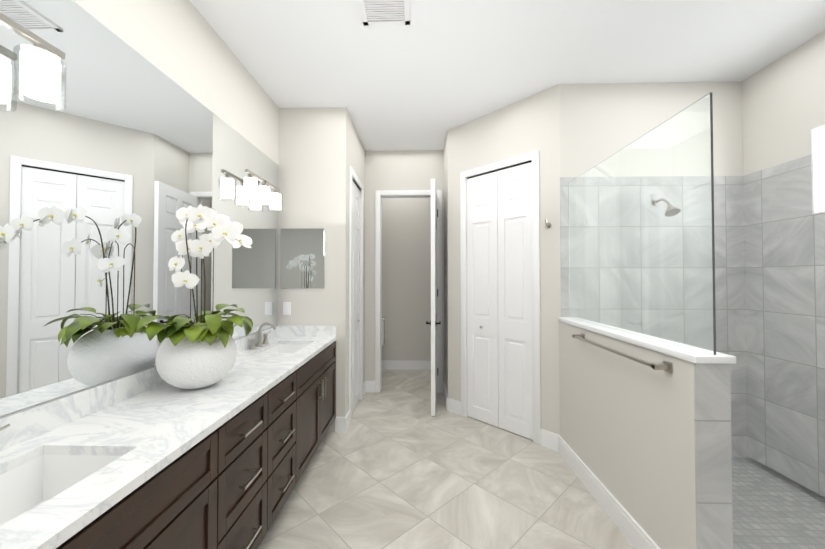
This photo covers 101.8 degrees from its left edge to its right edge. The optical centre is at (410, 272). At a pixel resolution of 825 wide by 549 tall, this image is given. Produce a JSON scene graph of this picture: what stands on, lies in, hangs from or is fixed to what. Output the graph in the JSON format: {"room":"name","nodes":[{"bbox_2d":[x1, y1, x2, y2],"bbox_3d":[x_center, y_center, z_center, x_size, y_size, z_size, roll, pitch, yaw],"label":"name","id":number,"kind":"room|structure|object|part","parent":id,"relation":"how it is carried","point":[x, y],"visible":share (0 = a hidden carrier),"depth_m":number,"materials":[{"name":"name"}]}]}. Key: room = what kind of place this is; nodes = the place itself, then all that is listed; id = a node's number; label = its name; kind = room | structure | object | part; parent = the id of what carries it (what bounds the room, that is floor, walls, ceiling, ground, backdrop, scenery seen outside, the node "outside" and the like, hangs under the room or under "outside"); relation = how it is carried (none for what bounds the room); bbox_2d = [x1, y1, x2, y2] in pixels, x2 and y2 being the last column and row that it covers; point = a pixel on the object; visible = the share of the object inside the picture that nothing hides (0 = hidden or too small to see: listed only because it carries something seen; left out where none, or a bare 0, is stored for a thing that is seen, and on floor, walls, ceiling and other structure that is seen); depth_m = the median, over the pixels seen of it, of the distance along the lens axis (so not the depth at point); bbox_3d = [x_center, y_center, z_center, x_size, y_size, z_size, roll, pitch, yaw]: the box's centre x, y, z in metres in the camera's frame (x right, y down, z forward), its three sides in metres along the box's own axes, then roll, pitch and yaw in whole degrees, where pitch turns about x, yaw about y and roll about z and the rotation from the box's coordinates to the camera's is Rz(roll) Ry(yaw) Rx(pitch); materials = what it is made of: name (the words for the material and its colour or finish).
{"room":"bathroom","nodes":[
{"label":"bathroom","id":0,"kind":"room"},
{"bbox_2d":[1,0,280,416],"bbox_3d":[-1.385,-0.087,0.348,0.150,3.000,5.760,0,-1,2],"label":"wall","id":1,"kind":"structure","parent":0,"point":[172,35],"depth_m":1.99,"materials":[{"name":"white paint"}]},
{"bbox_2d":[0,0,278,416],"bbox_3d":[-1.271,-0.282,1.702,0.005,1.487,2.827,0,-1,2],"label":"mirror","id":2,"kind":"object","parent":1,"relation":"attached to","point":[117,163],"visible":0.89,"depth_m":1.39,"materials":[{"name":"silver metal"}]},
{"bbox_2d":[0,12,66,110],"bbox_3d":[-1.219,-0.681,0.878,0.142,0.255,0.550,0,-1,2],"label":"sconce","id":3,"kind":"object","parent":2,"relation":"attached to","point":[40,78],"visible":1,"depth_m":1.06,"materials":[{"name":"white glass"}]},
{"bbox_2d":[242,169,282,210],"bbox_3d":[-1.171,-0.653,2.647,0.142,0.255,0.550,0,-1,2],"label":"sconce","id":4,"kind":"object","parent":2,"relation":"attached to","point":[252,187],"visible":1,"depth_m":2.60,"materials":[{"name":"white glass"}]},
{"bbox_2d":[0,326,279,449],"bbox_3d":[-1.261,0.514,1.690,0.020,0.100,2.828,0,-1,2],"label":"backsplash","id":5,"kind":"structure","parent":1,"relation":"attached to","point":[41,418],"depth_m":1.27,"materials":[{"name":"white stone"}]},
{"bbox_2d":[278,107,332,430],"bbox_3d":[-0.973,-0.043,3.178,0.510,3.000,0.140,0,-1,2],"label":"wall","id":6,"kind":"structure","parent":0,"point":[306,133],"depth_m":3.12,"materials":[{"name":"white paint"}]},
{"bbox_2d":[283,302,290,314],"bbox_3d":[-1.145,0.331,3.102,0.072,0.120,0.008,0,-1,2],"label":"switch plate","id":7,"kind":"object","parent":6,"relation":"attached to","point":[286,308],"visible":1,"depth_m":3.10,"materials":[{"name":"white plastic"}]},
{"bbox_2d":[280,228,324,288],"bbox_3d":[-1.002,-0.134,3.105,0.411,0.560,0.008,0,-1,2],"label":"mirror","id":8,"kind":"object","parent":6,"relation":"attached to","point":[302,259],"visible":1,"depth_m":3.10,"materials":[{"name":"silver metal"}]},
{"bbox_2d":[280,326,335,337],"bbox_3d":[-0.946,0.536,3.086,0.534,0.100,0.020,0,-1,2],"label":"backsplash","id":9,"kind":"structure","parent":6,"relation":"attached to","point":[285,331],"depth_m":3.07,"materials":[{"name":"white stone"}]},
{"bbox_2d":[329,107,364,430],"bbox_3d":[-0.640,-0.035,3.634,0.110,3.000,1.070,0,-1,2],"label":"wall","id":10,"kind":"structure","parent":0,"point":[348,149],"depth_m":3.11,"materials":[{"name":"white paint"}]},
{"bbox_2d":[352,179,359,412],"bbox_3d":[-0.601,0.241,3.603,0.063,2.431,0.596,0,-1,2],"label":"bifold closet door","id":11,"kind":"structure","parent":10,"relation":"in","point":[355,294],"depth_m":3.64,"materials":[{"name":"white wood"}]},
{"bbox_2d":[349,166,363,423],"bbox_3d":[-0.607,0.214,3.604,0.078,2.500,0.720,0,-1,2],"label":"door frame","id":12,"kind":"structure","parent":10,"relation":"attached to","point":[352,173],"depth_m":3.33,"materials":[{"name":"white wood"}]},
{"bbox_2d":[365,150,440,380],"bbox_3d":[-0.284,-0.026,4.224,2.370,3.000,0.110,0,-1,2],"label":"wall","id":13,"kind":"structure","parent":0,"point":[406,222],"depth_m":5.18,"materials":[{"name":"white paint"}]},
{"bbox_2d":[375,190,441,392],"bbox_3d":[-0.022,0.224,4.213,0.830,2.500,0.146,0,-1,2],"label":"door frame","id":14,"kind":"structure","parent":13,"relation":"attached to","point":[379,194],"depth_m":4.15,"materials":[{"name":"white wood"}]},
{"bbox_2d":[426,179,440,415],"bbox_3d":[0.248,0.249,3.779,0.163,2.420,0.712,0,-1,2],"label":"door","id":15,"kind":"structure","parent":13,"relation":"in","point":[433,323],"depth_m":3.43,"materials":[{"name":"white wood"}]},
{"bbox_2d":[258,370,633,548],"bbox_3d":[-0.137,1.479,1.350,2.890,0.100,8.040,0,-1,2],"label":"floor","id":16,"kind":"structure","parent":0,"point":[396,465],"depth_m":2.22,"materials":[{"name":"tile"}]},
{"bbox_2d":[48,338,336,548],"bbox_3d":[-0.979,1.014,1.684,0.584,0.840,2.808,0,-1,2],"label":"bathroom vanity","id":17,"kind":"object","parent":16,"relation":"on","point":[226,489],"depth_m":1.38,"materials":[{"name":"brown wood"}]},
{"bbox_2d":[0,338,335,548],"bbox_3d":[-0.994,0.579,1.682,0.554,0.030,2.828,0,-1,2],"label":"countertop","id":18,"kind":"structure","parent":17,"relation":"on","point":[58,515],"depth_m":1.05,"materials":[{"name":"white stone"}]},
{"bbox_2d":[0,422,11,437],"bbox_3d":[-1.188,0.455,0.844,0.161,0.190,0.362,0,-1,2],"label":"faucet","id":19,"kind":"object","parent":18,"relation":"on","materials":[{"name":"silver metal"}]},
{"bbox_2d":[0,446,131,525],"bbox_3d":[-1.031,0.653,0.837,0.335,0.169,0.494,0,-1,2],"label":"sink","id":20,"kind":"object","parent":18,"relation":"in","point":[24,484],"depth_m":1.07,"materials":[{"name":"white ceramic"}]},
{"bbox_2d":[137,204,252,388],"bbox_3d":[-0.965,0.126,1.672,0.529,0.872,0.529,0,-1,2],"label":"potted plant","id":21,"kind":"object","parent":18,"relation":"on","point":[202,353],"visible":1,"depth_m":1.55,"materials":[{"name":"white ceramic"}]},
{"bbox_3d":[-1.058,0.418,1.672,0.343,0.287,0.343,0,-1,2],"label":"pot","id":22,"kind":"part","parent":21,"relation":"part of","materials":[{"name":"white ceramic"}]},
{"bbox_2d":[248,322,275,349],"bbox_3d":[-1.139,0.484,2.643,0.161,0.190,0.362,0,-1,2],"label":"faucet","id":23,"kind":"object","parent":18,"relation":"on","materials":[{"name":"silver metal"}]},
{"bbox_2d":[256,342,307,353],"bbox_3d":[-0.982,0.681,2.636,0.335,0.169,0.494,0,-1,2],"label":"sink","id":24,"kind":"object","parent":18,"relation":"in","point":[281,347],"depth_m":2.87,"materials":[{"name":"white ceramic"}]},
{"bbox_2d":[382,317,384,345],"bbox_3d":[-0.607,1.079,4.833,0.420,0.810,0.694,0,-1,2],"label":"toilet","id":25,"kind":"object","parent":16,"relation":"on","point":[383,330],"visible":0.1,"depth_m":5.00,"materials":[{"name":"white ceramic"}]},
{"bbox_2d":[441,125,460,401],"bbox_3d":[0.455,-0.033,3.788,0.150,3.000,0.703,0,-1,2],"label":"wall","id":26,"kind":"structure","parent":0,"point":[451,154],"depth_m":3.56,"materials":[{"name":"white paint"}]},
{"bbox_2d":[461,89,552,432],"bbox_3d":[0.858,-0.043,3.138,0.627,3.000,0.540,0,-1,2],"label":"wall","id":27,"kind":"structure","parent":0,"point":[521,127],"depth_m":2.92,"materials":[{"name":"white paint"}]},
{"bbox_2d":[467,160,532,439],"bbox_3d":[0.836,0.234,3.174,0.529,2.431,0.529,0,-1,2],"label":"bifold door","id":28,"kind":"structure","parent":27,"relation":"in","point":[499,315],"depth_m":3.14,"materials":[{"name":"white wood"}]},
{"bbox_2d":[460,150,540,444],"bbox_3d":[0.815,0.207,3.154,0.618,2.500,0.618,0,-1,2],"label":"door frame","id":29,"kind":"structure","parent":27,"relation":"attached to","point":[465,175],"depth_m":2.89,"materials":[{"name":"white wood"}]},
{"bbox_2d":[545,219,550,228],"bbox_3d":[1.138,-0.405,2.786,0.064,0.082,0.064,0,-1,2],"label":"robe hook","id":30,"kind":"object","parent":27,"relation":"attached to","point":[548,224],"visible":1,"depth_m":2.78,"materials":[{"name":"silver metal"}]},
{"bbox_2d":[190,0,824,150],"bbox_3d":[0.680,-1.621,1.377,4.526,0.100,8.040,0,-1,2],"label":"ceiling","id":31,"kind":"structure","parent":0,"point":[431,74],"depth_m":2.33,"materials":[{"name":"white paint"}]},
{"bbox_2d":[358,0,409,25],"bbox_3d":[-0.152,-1.553,1.933,0.290,0.016,0.310,0,-1,2],"label":"ceiling vent","id":32,"kind":"object","parent":31,"relation":"in","point":[385,12],"visible":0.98,"depth_m":1.99,"materials":[{"name":"white metal"}]},
{"bbox_2d":[558,317,735,548],"bbox_3d":[1.258,0.894,2.031,0.164,1.090,1.361,0,-1,2],"label":"wall","id":33,"kind":"structure","parent":0,"point":[650,447],"depth_m":1.61,"materials":[{"name":"white paint"}]},
{"bbox_2d":[335,360,659,548],"bbox_3d":[-0.121,1.392,3.288,2.724,0.135,3.767,0,-1,2],"label":"baseboard","id":34,"kind":"structure","parent":33,"relation":"attached to","point":[634,533],"depth_m":2.36,"materials":[{"name":"white wood"}]},
{"bbox_2d":[572,332,671,372],"bbox_3d":[1.149,0.433,1.922,0.069,0.048,0.844,0,-1,2],"label":"towel rail","id":35,"kind":"object","parent":33,"relation":"attached to","point":[665,365],"visible":1,"depth_m":1.67,"materials":[{"name":"silver metal"}]},
{"bbox_2d":[568,92,715,354],"bbox_3d":[1.269,-0.196,2.052,0.010,1.089,1.333,0,-1,2],"label":"glass","id":36,"kind":"object","parent":33,"relation":"on","point":[641,236],"visible":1,"depth_m":1.73,"materials":[{"name":"clear glass"}]},
{"bbox_2d":[725,31,824,496],"bbox_3d":[2.705,-0.092,0.077,0.210,3.000,5.440,0,-1,2],"label":"wall","id":37,"kind":"structure","parent":0,"point":[769,198],"depth_m":2.43,"materials":[{"name":"grey tile"}]},
{"bbox_2d":[732,455,824,548],"bbox_3d":[2.066,1.510,0.024,1.586,0.095,5.510,0,-1,2],"label":"floor","id":38,"kind":"structure","parent":0,"point":[772,509],"depth_m":2.11,"materials":[{"name":"tile"}]}
]}

